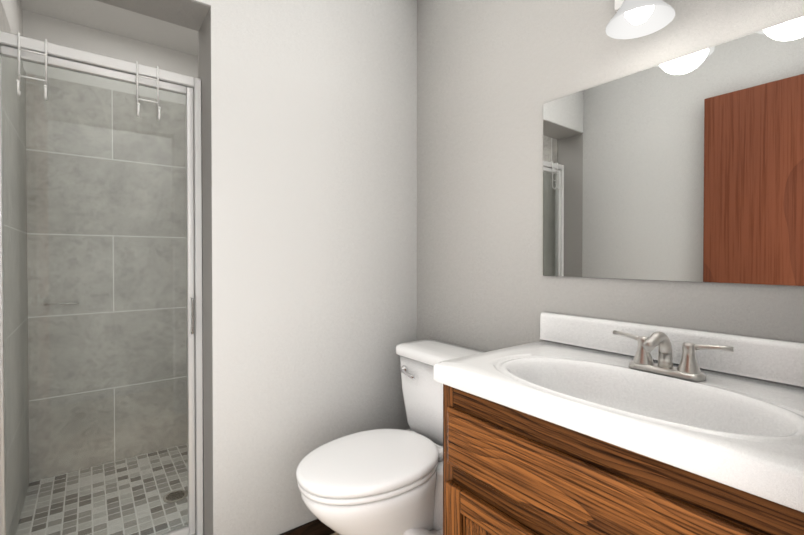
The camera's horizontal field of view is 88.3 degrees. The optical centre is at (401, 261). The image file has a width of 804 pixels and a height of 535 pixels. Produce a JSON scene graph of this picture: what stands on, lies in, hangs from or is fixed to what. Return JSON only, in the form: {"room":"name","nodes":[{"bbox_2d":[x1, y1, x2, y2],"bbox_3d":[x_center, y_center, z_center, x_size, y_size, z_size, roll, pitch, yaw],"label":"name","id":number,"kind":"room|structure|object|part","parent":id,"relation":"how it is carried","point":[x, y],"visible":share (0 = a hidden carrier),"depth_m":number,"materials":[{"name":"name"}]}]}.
{"room":"bathroom","nodes":[
{"label":"bathroom","id":0,"kind":"room"},
{"bbox_2d":[1,0,22,63],"bbox_3d":[-1.638,-0.033,1.652,0.100,2.480,1.080,0,1,-37],"label":"wall","id":1,"kind":"structure","parent":0,"point":[13,11],"depth_m":1.86,"materials":[{"name":"grey paint"}]},
{"bbox_2d":[0,0,28,534],"bbox_3d":[-1.591,0.097,1.682,0.010,2.100,1.070,0,1,-37],"label":"shower wall tile","id":2,"kind":"structure","parent":1,"relation":"attached to","point":[19,134],"depth_m":1.75,"materials":[{"name":"grey tile"}]},
{"bbox_2d":[16,443,187,534],"bbox_3d":[-1.245,1.168,1.962,0.885,0.072,1.080,0,1,-37],"label":"floor","id":3,"kind":"structure","parent":0,"point":[38,513],"depth_m":1.97,"materials":[{"name":"tile"}]},
{"bbox_2d":[163,490,187,502],"bbox_3d":[-1.089,1.129,1.992,0.104,0.005,0.104,0,1,-37],"label":"floor drain","id":4,"kind":"object","parent":3,"relation":"on","point":[176,500],"depth_m":1.99,"materials":[{"name":"silver metal"}]},
{"bbox_3d":[-1.089,1.127,1.992,0.080,0.001,0.072,0,1,-37],"label":"shower floor drain slots","id":5,"kind":"part","parent":4,"relation":"part of","materials":[{"name":"grey metal"}]},
{"bbox_2d":[20,0,197,55],"bbox_3d":[-1.016,-1.308,2.172,1.735,0.060,1.180,0,1,-37],"label":"ceiling","id":6,"kind":"structure","parent":0,"point":[101,16],"depth_m":2.21,"materials":[{"name":"grey paint"}]},
{"bbox_2d":[22,9,197,104],"bbox_3d":[-1.343,-0.043,2.616,1.735,2.480,0.100,0,1,-37],"label":"wall","id":7,"kind":"structure","parent":0,"point":[37,26],"depth_m":2.30,"materials":[{"name":"grey paint"}]},
{"bbox_2d":[25,73,187,481],"bbox_3d":[-1.569,0.090,2.377,0.885,2.100,0.010,0,1,-37],"label":"shower wall tile","id":8,"kind":"structure","parent":7,"relation":"attached to","point":[113,397],"depth_m":2.30,"materials":[{"name":"grey tile"}]},
{"bbox_2d":[44,302,79,305],"bbox_3d":[-1.786,0.222,2.176,0.145,0.010,0.050,0,1,-37],"label":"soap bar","id":9,"kind":"object","parent":8,"relation":"attached to","point":[62,304],"depth_m":2.16,"materials":[{"name":"silver metal"}]},
{"bbox_2d":[198,31,198,64],"bbox_3d":[-0.680,-0.063,1.704,0.280,2.420,0.009,0,1,-37],"label":"wall","id":10,"kind":"structure","parent":0,"point":[198,47],"depth_m":1.61,"materials":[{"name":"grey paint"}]},
{"bbox_2d":[194,0,416,534],"bbox_3d":[-0.600,-0.063,1.636,1.535,2.420,0.200,0,1,-37],"label":"wall","id":11,"kind":"structure","parent":0,"point":[314,195],"depth_m":1.66,"materials":[{"name":"paint"}]},
{"bbox_2d":[0,31,203,534],"bbox_3d":[-1.004,0.186,1.402,0.601,1.753,0.068,0,1,-37],"label":"shower door","id":12,"kind":"structure","parent":11,"relation":"attached to","point":[83,62],"depth_m":1.44,"materials":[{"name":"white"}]},
{"bbox_2d":[16,32,47,100],"bbox_3d":[-1.142,-0.597,1.282,0.072,0.199,0.095,0,1,-37],"label":"hook","id":13,"kind":"object","parent":12,"relation":"hanging from","point":[18,81],"visible":1,"depth_m":1.26,"materials":[{"name":"white metal"}]},
{"bbox_2d":[136,61,160,119],"bbox_3d":[-0.900,-0.599,1.465,0.072,0.199,0.095,0,1,-37],"label":"hook","id":14,"kind":"object","parent":12,"relation":"hanging from","point":[138,104],"visible":0.9,"depth_m":1.45,"materials":[{"name":"white metal"}]},
{"bbox_3d":[-0.784,0.204,1.547,0.009,0.141,0.034,0,1,-37],"label":"handle","id":15,"kind":"part","parent":12,"relation":"part of","materials":[{"name":"silver metal"}]},
{"bbox_2d":[96,0,210,30],"bbox_3d":[-0.971,-0.893,1.347,0.605,0.004,0.196,0,1,-37],"label":"soffit","id":16,"kind":"structure","parent":11,"relation":"attached to","point":[190,14],"depth_m":1.47,"materials":[{"name":"grey paint"}]},
{"bbox_2d":[199,7,212,534],"bbox_3d":[-0.729,0.083,1.542,0.004,1.960,0.196,0,1,-37],"label":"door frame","id":17,"kind":"structure","parent":11,"relation":"attached to","point":[205,53],"depth_m":1.52,"materials":[{"name":"grey paint"}]},
{"bbox_2d":[280,519,334,534],"bbox_3d":[-0.293,1.104,1.746,0.928,0.085,0.013,0,1,-37],"label":"baseboard","id":18,"kind":"structure","parent":11,"relation":"attached to","point":[316,527],"depth_m":1.69,"materials":[{"name":"brown wood"}]},
{"bbox_2d":[417,0,803,351],"bbox_3d":[0.777,-0.058,1.174,0.100,2.420,2.600,0,1,-37],"label":"wall","id":19,"kind":"structure","parent":0,"point":[493,76],"depth_m":1.55,"materials":[{"name":"paint"}]},
{"bbox_2d":[605,0,674,38],"bbox_3d":[0.710,-0.725,0.984,0.226,0.232,0.490,0,1,-37],"label":"sconce","id":20,"kind":"object","parent":19,"relation":"attached to","point":[631,19],"visible":1,"depth_m":1.07,"materials":[{"name":"white glass"}]},
{"bbox_3d":[0.607,-0.660,1.060,0.068,0.094,0.068,0,1,-37],"label":"bulb","id":21,"kind":"part","parent":20,"relation":"part of","materials":[{"name":"white glass"}]},
{"bbox_3d":[0.607,-0.656,1.060,0.155,0.093,0.155,0,1,-37],"label":"lamp shade","id":22,"kind":"part","parent":20,"relation":"part of","materials":[{"name":"white glass"}]},
{"bbox_2d":[540,312,803,387],"bbox_3d":[0.735,0.229,1.122,0.025,0.097,0.817,0,1,-37],"label":"backsplash","id":23,"kind":"structure","parent":19,"relation":"attached to","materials":[{"name":"stone"}]},
{"bbox_2d":[543,16,803,285],"bbox_3d":[0.743,-0.247,1.127,0.006,0.600,0.815,0,1,-37],"label":"mirror","id":24,"kind":"object","parent":19,"relation":"attached to","point":[690,167],"visible":1,"depth_m":1.10,"materials":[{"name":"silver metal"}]},
{"bbox_3d":[0.126,1.187,0.693,1.735,0.060,2.600,0,1,-37],"label":"floor","id":25,"kind":"structure","parent":0,"visible":0},
{"bbox_2d":[296,340,483,534],"bbox_3d":[-0.017,0.754,1.515,0.754,0.789,0.500,0,1,-37],"label":"toilet","id":26,"kind":"object","parent":25,"relation":"on","point":[380,482],"visible":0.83,"depth_m":1.39,"materials":[{"name":"ceramic"}]},
{"bbox_3d":[-0.111,0.715,1.443,0.508,0.022,0.384,0,1,-37],"label":"seat","id":27,"kind":"part","parent":26,"relation":"part of","materials":[{"name":"plastic"}]},
{"bbox_3d":[0.022,0.458,1.714,0.030,0.034,0.107,0,1,-37],"label":"handle","id":28,"kind":"part","parent":26,"relation":"part of","materials":[{"name":"silver metal"}]},
{"bbox_3d":[0.198,0.566,1.676,0.200,0.322,0.472,0,1,-37],"label":"tank","id":29,"kind":"part","parent":26,"relation":"part of","materials":[{"name":"ceramic"}]},
{"bbox_3d":[0.195,0.382,1.672,0.224,0.047,0.500,0,1,-37],"label":"lid","id":30,"kind":"part","parent":26,"relation":"part of","materials":[{"name":"ceramic"}]},
{"bbox_2d":[434,312,803,534],"bbox_3d":[0.540,0.662,0.978,0.517,0.984,0.817,0,1,-37],"label":"bathroom vanity","id":31,"kind":"object","parent":25,"relation":"on","point":[572,425],"visible":1,"depth_m":0.91,"materials":[{"name":"brown wood"}]},
{"bbox_3d":[0.235,0.817,0.985,0.012,0.330,0.261,0,1,-37],"label":"door panel","id":32,"kind":"part","parent":31,"relation":"part of","materials":[{"name":"brown wood"}]},
{"bbox_3d":[0.234,0.817,0.984,0.019,0.438,0.253,0,1,-37],"label":"door rail","id":33,"kind":"part","parent":31,"relation":"part of","materials":[{"name":"brown wood"}]},
{"bbox_3d":[0.350,0.476,0.828,0.019,0.154,0.752,0,1,-37],"label":"drawer","id":34,"kind":"part","parent":31,"relation":"part of","materials":[{"name":"brown wood"}]},
{"bbox_2d":[613,330,733,381],"bbox_3d":[0.625,0.224,1.007,0.134,0.108,0.267,0,1,-37],"label":"faucet","id":35,"kind":"object","parent":31,"relation":"on","point":[643,366],"depth_m":1.01,"materials":[{"name":"silver metal"}]}
]}

